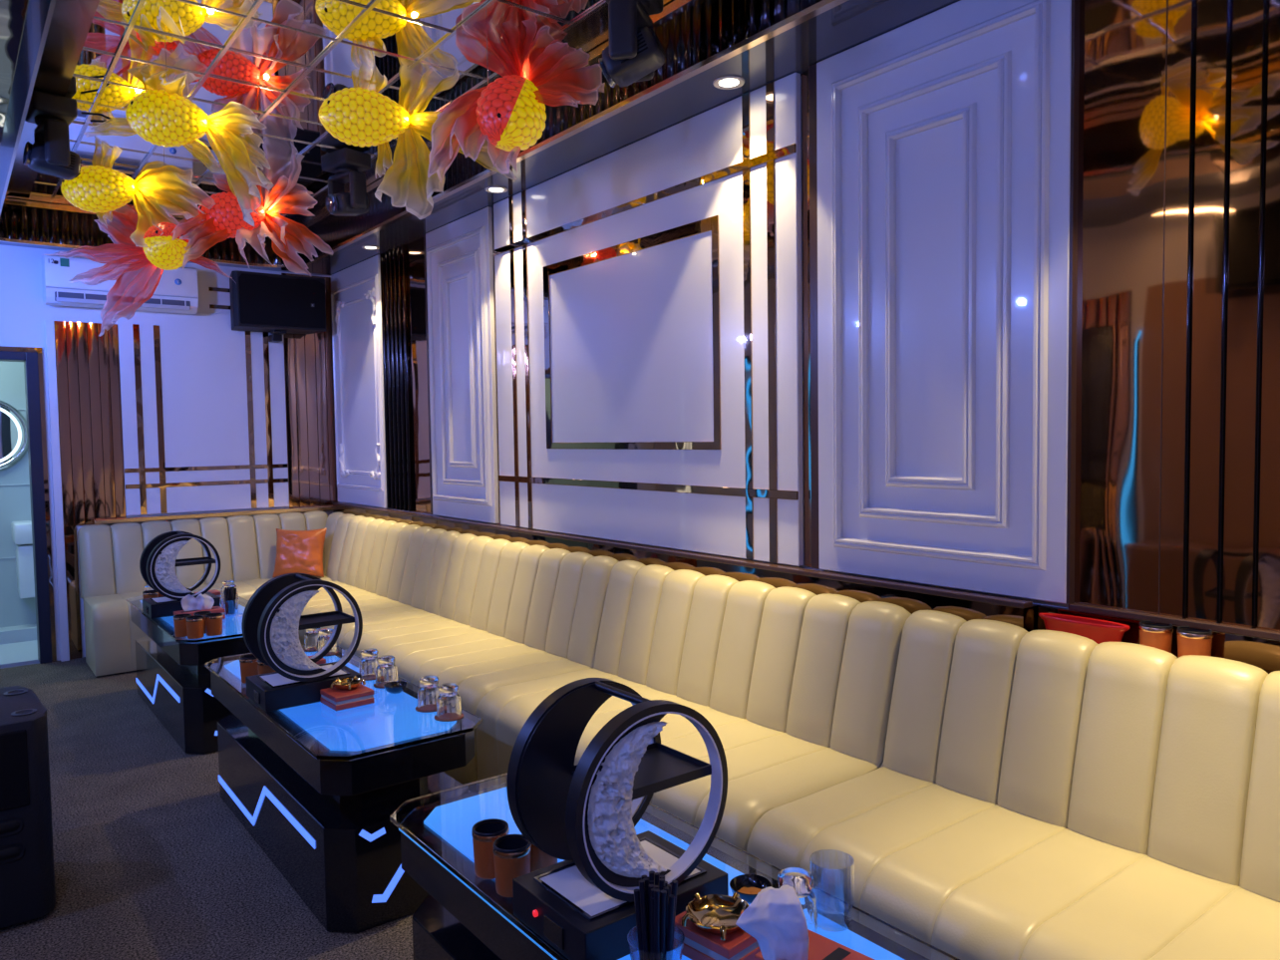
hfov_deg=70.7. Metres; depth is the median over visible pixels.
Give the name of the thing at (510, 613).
sofa section
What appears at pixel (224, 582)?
tumbler
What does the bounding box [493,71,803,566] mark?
wall panel
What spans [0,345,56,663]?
door frame
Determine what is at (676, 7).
trim
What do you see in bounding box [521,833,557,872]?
cup
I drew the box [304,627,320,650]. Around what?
tumbler
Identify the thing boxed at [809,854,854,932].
tumbler
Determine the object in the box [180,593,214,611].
tissue
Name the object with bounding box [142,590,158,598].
cup
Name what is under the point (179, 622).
cup
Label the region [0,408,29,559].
trim
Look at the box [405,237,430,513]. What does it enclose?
mirror glass
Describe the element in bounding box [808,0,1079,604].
wall panel
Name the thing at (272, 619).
lantern
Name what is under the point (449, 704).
tumbler
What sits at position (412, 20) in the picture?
ceiling slab
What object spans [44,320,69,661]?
trim
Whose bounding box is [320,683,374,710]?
gift box
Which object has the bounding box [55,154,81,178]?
vent
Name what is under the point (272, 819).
light
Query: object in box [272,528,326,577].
cushion
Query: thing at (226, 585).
tumbler
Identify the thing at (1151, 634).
cup
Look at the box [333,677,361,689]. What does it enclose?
bowl
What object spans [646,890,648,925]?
straw
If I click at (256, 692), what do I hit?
socket
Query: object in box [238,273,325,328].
grille
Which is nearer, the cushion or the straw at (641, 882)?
the straw at (641, 882)
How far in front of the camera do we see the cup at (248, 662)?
3.35 m
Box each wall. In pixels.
[0,244,340,660]
[0,361,36,627]
[342,76,1274,631]
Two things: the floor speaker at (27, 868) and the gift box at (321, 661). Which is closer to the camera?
the floor speaker at (27, 868)
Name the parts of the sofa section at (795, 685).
seat, backrest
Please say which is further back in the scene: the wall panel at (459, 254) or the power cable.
the wall panel at (459, 254)
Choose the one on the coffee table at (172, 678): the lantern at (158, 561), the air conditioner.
the lantern at (158, 561)
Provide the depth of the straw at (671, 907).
1.42 m
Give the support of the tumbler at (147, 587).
on the coffee table at (172, 678)
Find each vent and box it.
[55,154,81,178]
[621,28,665,63]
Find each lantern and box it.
[41,148,234,335]
[60,136,215,247]
[83,63,274,226]
[139,530,220,618]
[171,136,333,276]
[241,573,362,711]
[318,61,516,219]
[427,20,604,183]
[506,677,728,959]
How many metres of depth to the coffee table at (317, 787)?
2.79 m
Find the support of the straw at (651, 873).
in the glass at (628, 935)
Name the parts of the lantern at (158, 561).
plate, plate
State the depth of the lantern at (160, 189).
4.59 m
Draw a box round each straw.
[224,587,228,614]
[227,587,230,614]
[229,587,231,614]
[231,586,233,614]
[233,588,236,613]
[634,889,642,959]
[639,879,648,959]
[642,877,648,935]
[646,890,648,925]
[647,884,653,959]
[648,870,654,881]
[650,896,653,959]
[653,888,659,959]
[654,872,659,885]
[658,878,664,895]
[659,889,666,959]
[662,886,668,939]
[664,894,674,959]
[670,880,677,959]
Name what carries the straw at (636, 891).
in the glass at (628, 935)
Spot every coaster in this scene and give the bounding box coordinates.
[415,706,436,712]
[434,712,463,721]
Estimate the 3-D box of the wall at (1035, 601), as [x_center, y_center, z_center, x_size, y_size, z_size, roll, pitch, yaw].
[0.506,-0.331,3.494,0.100,3.200,9.720,-3,4,-38]
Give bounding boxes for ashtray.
[330,675,365,689]
[681,892,749,940]
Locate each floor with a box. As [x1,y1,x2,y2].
[0,623,39,668]
[0,656,414,959]
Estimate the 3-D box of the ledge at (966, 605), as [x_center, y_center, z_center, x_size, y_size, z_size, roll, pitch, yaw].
[-0.613,0.590,4.838,0.098,0.661,5.683,-3,4,-38]
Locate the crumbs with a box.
[737,887,761,894]
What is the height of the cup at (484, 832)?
0.096 m
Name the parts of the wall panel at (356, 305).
scroll frame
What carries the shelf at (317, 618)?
attached to the lantern at (272, 619)
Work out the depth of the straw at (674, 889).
1.43 m
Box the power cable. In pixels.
[81,111,111,122]
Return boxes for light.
[22,90,81,179]
[135,673,179,703]
[218,775,315,849]
[320,147,370,216]
[358,827,385,841]
[361,245,379,250]
[371,864,404,903]
[398,828,557,959]
[484,186,507,193]
[598,0,665,87]
[712,75,744,89]
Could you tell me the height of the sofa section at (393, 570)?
0.896 m
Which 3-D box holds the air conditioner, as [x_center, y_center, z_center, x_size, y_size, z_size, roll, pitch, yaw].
[-3.505,-1.314,6.112,0.895,0.314,0.210,-3,4,-38]
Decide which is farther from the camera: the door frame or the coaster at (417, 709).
the door frame
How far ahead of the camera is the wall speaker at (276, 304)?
6.53 m
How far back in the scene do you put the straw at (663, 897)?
1.42 m
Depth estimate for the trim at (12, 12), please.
2.86 m
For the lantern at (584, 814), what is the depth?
1.66 m
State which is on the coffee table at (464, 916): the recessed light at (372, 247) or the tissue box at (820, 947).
the tissue box at (820, 947)
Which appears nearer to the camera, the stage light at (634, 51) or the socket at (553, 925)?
the socket at (553, 925)
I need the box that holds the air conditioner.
[41,254,198,314]
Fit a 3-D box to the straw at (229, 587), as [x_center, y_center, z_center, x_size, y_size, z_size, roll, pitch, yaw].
[-2.116,0.623,4.664,0.013,0.139,0.009,-2,3,-15]
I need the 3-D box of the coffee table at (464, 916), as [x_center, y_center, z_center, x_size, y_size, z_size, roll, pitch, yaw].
[0.038,1.086,1.783,0.526,0.546,1.515,-3,4,-38]
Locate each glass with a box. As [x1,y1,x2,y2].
[53,320,125,526]
[220,598,239,616]
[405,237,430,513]
[627,932,684,959]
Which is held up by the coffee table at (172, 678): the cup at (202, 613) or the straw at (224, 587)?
the cup at (202, 613)
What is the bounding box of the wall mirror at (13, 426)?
[0,400,27,469]
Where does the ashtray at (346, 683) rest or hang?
on the gift box at (336, 699)
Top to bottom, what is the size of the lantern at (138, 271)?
0.982 m
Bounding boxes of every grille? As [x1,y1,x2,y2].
[0,728,29,811]
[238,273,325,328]
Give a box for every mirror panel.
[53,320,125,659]
[281,273,339,507]
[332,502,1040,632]
[379,237,430,513]
[492,207,500,523]
[801,70,811,566]
[1037,605,1279,673]
[1068,0,1279,640]
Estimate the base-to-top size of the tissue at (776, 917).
0.125 m
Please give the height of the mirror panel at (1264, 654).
0.644 m
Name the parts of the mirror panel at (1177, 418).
trim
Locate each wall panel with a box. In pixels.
[117,287,289,515]
[330,254,386,508]
[423,206,499,523]
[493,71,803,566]
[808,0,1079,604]
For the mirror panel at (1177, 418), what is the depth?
2.27 m
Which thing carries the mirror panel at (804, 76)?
attached to the wall at (1035, 601)
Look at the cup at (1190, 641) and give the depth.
2.20 m
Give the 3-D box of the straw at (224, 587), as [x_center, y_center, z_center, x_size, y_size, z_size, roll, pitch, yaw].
[-2.131,0.623,4.649,0.010,0.142,0.016,0,3,11]
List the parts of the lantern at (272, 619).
plate, plate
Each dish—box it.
[383,680,407,693]
[729,874,772,904]
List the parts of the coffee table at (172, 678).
glass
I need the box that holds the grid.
[33,0,607,217]
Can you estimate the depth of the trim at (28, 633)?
6.63 m
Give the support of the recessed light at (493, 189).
in the ceiling at (847, 25)
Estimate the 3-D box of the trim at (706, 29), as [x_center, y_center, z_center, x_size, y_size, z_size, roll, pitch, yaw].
[-0.479,-1.515,2.527,1.860,0.230,9.270,-3,4,-38]
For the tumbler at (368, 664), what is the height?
0.100 m
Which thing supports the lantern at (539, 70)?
hanging from the ceiling at (325, 18)
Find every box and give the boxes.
[173,606,225,619]
[193,590,221,601]
[308,654,325,664]
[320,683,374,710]
[672,911,760,959]
[754,929,874,959]
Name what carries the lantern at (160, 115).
hanging from the ceiling at (325, 18)
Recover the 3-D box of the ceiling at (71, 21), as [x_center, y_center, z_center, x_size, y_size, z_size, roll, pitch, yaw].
[-0.484,-1.665,2.524,1.880,0.006,9.280,-3,4,-38]
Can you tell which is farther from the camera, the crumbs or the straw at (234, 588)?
the straw at (234, 588)
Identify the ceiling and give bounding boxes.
[0,0,959,275]
[30,0,605,215]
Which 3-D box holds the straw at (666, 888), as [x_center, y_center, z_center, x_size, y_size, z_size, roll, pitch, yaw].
[0.040,0.734,1.435,0.016,0.174,0.009,-1,3,-9]
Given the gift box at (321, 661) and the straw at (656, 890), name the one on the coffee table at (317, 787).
the gift box at (321, 661)
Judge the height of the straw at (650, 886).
0.179 m
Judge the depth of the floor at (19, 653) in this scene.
6.30 m
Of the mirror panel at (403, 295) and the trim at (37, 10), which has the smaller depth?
the trim at (37, 10)
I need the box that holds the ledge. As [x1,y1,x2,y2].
[93,505,332,524]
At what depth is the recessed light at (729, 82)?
3.28 m
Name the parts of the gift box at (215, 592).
lid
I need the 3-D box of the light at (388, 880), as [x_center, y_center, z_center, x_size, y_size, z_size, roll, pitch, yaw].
[-0.747,1.205,2.700,0.117,0.106,0.003,-3,4,-38]
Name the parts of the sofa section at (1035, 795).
seat, backrest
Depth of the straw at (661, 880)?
1.43 m
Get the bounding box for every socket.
[254,689,260,703]
[543,915,564,950]
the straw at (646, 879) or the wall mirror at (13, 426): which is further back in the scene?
the wall mirror at (13, 426)
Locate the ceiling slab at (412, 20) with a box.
[73,19,419,193]
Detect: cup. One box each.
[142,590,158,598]
[173,614,191,637]
[185,615,204,639]
[193,611,211,634]
[204,613,222,636]
[239,653,258,683]
[257,659,275,674]
[471,818,509,879]
[492,833,531,897]
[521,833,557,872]
[1138,620,1173,652]
[1176,626,1212,657]
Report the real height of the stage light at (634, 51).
0.352 m
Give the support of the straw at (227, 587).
in the glass at (222, 598)
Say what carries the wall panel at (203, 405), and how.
attached to the wall at (24, 312)
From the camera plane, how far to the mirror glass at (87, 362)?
6.10 m
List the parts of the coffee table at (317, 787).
glass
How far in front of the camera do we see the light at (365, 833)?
2.66 m
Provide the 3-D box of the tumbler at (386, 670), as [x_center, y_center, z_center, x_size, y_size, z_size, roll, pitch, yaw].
[-0.928,0.697,3.301,0.080,0.100,0.080,-3,4,-38]
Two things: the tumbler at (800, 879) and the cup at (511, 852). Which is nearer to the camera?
the tumbler at (800, 879)
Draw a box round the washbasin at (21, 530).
[10,520,34,599]
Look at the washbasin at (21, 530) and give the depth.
6.97 m
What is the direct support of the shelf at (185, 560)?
attached to the lantern at (158, 561)
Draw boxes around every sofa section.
[77,510,355,676]
[298,515,461,646]
[339,533,618,784]
[475,560,911,851]
[746,610,1279,959]
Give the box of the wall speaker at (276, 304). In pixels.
[229,270,325,342]
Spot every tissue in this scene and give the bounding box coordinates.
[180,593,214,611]
[735,884,808,959]
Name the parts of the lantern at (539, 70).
cord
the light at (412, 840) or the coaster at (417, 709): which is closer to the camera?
the light at (412, 840)
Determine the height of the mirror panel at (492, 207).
1.762 m
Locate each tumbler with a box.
[144,585,154,591]
[221,580,234,599]
[222,584,238,604]
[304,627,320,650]
[317,628,336,654]
[358,647,378,678]
[375,654,397,686]
[417,674,439,710]
[436,682,461,719]
[777,867,818,933]
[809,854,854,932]
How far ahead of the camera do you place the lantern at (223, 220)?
4.69 m
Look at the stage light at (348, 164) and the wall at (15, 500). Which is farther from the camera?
the wall at (15, 500)
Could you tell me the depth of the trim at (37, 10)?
3.13 m
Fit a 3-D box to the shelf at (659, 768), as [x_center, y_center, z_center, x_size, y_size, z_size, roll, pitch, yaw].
[0.002,0.560,1.729,0.211,0.006,0.165,-3,4,-38]
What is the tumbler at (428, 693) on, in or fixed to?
on the coaster at (417, 709)
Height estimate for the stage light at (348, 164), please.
0.335 m
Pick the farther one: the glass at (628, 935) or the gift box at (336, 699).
the gift box at (336, 699)
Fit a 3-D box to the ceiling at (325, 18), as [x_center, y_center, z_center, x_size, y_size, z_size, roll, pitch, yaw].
[-0.595,-1.665,2.463,2.210,0.004,9.320,-3,4,-38]
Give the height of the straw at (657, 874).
0.180 m
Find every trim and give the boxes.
[0,0,28,142]
[0,0,50,203]
[0,0,822,264]
[0,0,848,268]
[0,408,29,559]
[0,626,36,644]
[2,0,702,230]
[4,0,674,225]
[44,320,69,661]
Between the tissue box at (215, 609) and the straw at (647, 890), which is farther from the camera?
the tissue box at (215, 609)
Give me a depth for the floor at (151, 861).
3.14 m
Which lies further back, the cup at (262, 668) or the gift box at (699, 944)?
the cup at (262, 668)
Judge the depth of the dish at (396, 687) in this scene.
3.19 m
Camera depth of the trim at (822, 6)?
3.47 m
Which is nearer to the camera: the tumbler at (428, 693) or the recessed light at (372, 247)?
the tumbler at (428, 693)
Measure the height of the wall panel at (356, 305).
1.763 m
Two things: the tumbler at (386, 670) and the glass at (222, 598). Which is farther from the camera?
the glass at (222, 598)
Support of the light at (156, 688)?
attached to the coffee table at (172, 678)
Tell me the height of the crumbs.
0.007 m
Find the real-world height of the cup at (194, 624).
0.096 m
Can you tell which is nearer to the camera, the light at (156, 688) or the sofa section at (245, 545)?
the light at (156, 688)
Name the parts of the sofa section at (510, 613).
seat, backrest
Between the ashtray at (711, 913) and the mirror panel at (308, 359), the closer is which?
the ashtray at (711, 913)
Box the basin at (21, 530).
[10,520,32,545]
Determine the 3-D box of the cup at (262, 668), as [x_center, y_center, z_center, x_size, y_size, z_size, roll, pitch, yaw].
[-1.373,0.708,3.336,0.076,0.096,0.076,-3,4,-38]
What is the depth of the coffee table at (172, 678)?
4.30 m
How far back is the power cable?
4.10 m
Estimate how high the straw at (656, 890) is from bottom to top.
0.184 m
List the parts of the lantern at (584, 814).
plate, plate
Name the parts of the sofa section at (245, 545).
backrest, seat, corner backrest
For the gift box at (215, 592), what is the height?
0.050 m
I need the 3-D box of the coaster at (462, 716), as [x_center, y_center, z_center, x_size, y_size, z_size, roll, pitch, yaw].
[-0.616,0.764,2.913,0.094,0.004,0.094,-3,4,-38]
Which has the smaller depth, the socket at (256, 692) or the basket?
the basket
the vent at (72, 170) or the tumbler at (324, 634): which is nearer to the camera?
the tumbler at (324, 634)
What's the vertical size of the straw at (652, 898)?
0.168 m
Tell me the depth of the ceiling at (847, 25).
3.54 m
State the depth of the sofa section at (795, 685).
3.08 m
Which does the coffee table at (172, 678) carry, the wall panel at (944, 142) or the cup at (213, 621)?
the cup at (213, 621)
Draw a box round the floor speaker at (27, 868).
[0,685,55,928]
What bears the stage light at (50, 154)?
attached to the ceiling at (325, 18)
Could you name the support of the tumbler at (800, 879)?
on the coffee table at (464, 916)
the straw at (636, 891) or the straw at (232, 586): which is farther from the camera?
the straw at (232, 586)
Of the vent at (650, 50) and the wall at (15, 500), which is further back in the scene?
the wall at (15, 500)
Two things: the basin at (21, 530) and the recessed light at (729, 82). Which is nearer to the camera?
the recessed light at (729, 82)
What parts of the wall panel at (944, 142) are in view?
edge trim, moulding, moulding, edge trim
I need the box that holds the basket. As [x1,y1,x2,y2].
[1038,613,1130,643]
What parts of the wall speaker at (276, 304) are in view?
bracket plate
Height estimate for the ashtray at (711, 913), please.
0.029 m
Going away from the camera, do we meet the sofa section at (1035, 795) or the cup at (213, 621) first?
the sofa section at (1035, 795)
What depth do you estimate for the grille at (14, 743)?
2.68 m
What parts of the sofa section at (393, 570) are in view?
seat, backrest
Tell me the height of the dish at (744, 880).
0.029 m
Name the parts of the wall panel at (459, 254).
edge trim, moulding, moulding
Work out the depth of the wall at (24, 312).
5.94 m
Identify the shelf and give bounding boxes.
[175,558,211,563]
[299,613,347,625]
[571,747,701,788]
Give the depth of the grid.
3.67 m
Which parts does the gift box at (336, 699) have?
lid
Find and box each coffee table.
[126,588,251,753]
[204,644,481,933]
[389,772,959,959]
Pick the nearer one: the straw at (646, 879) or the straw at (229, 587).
the straw at (646, 879)

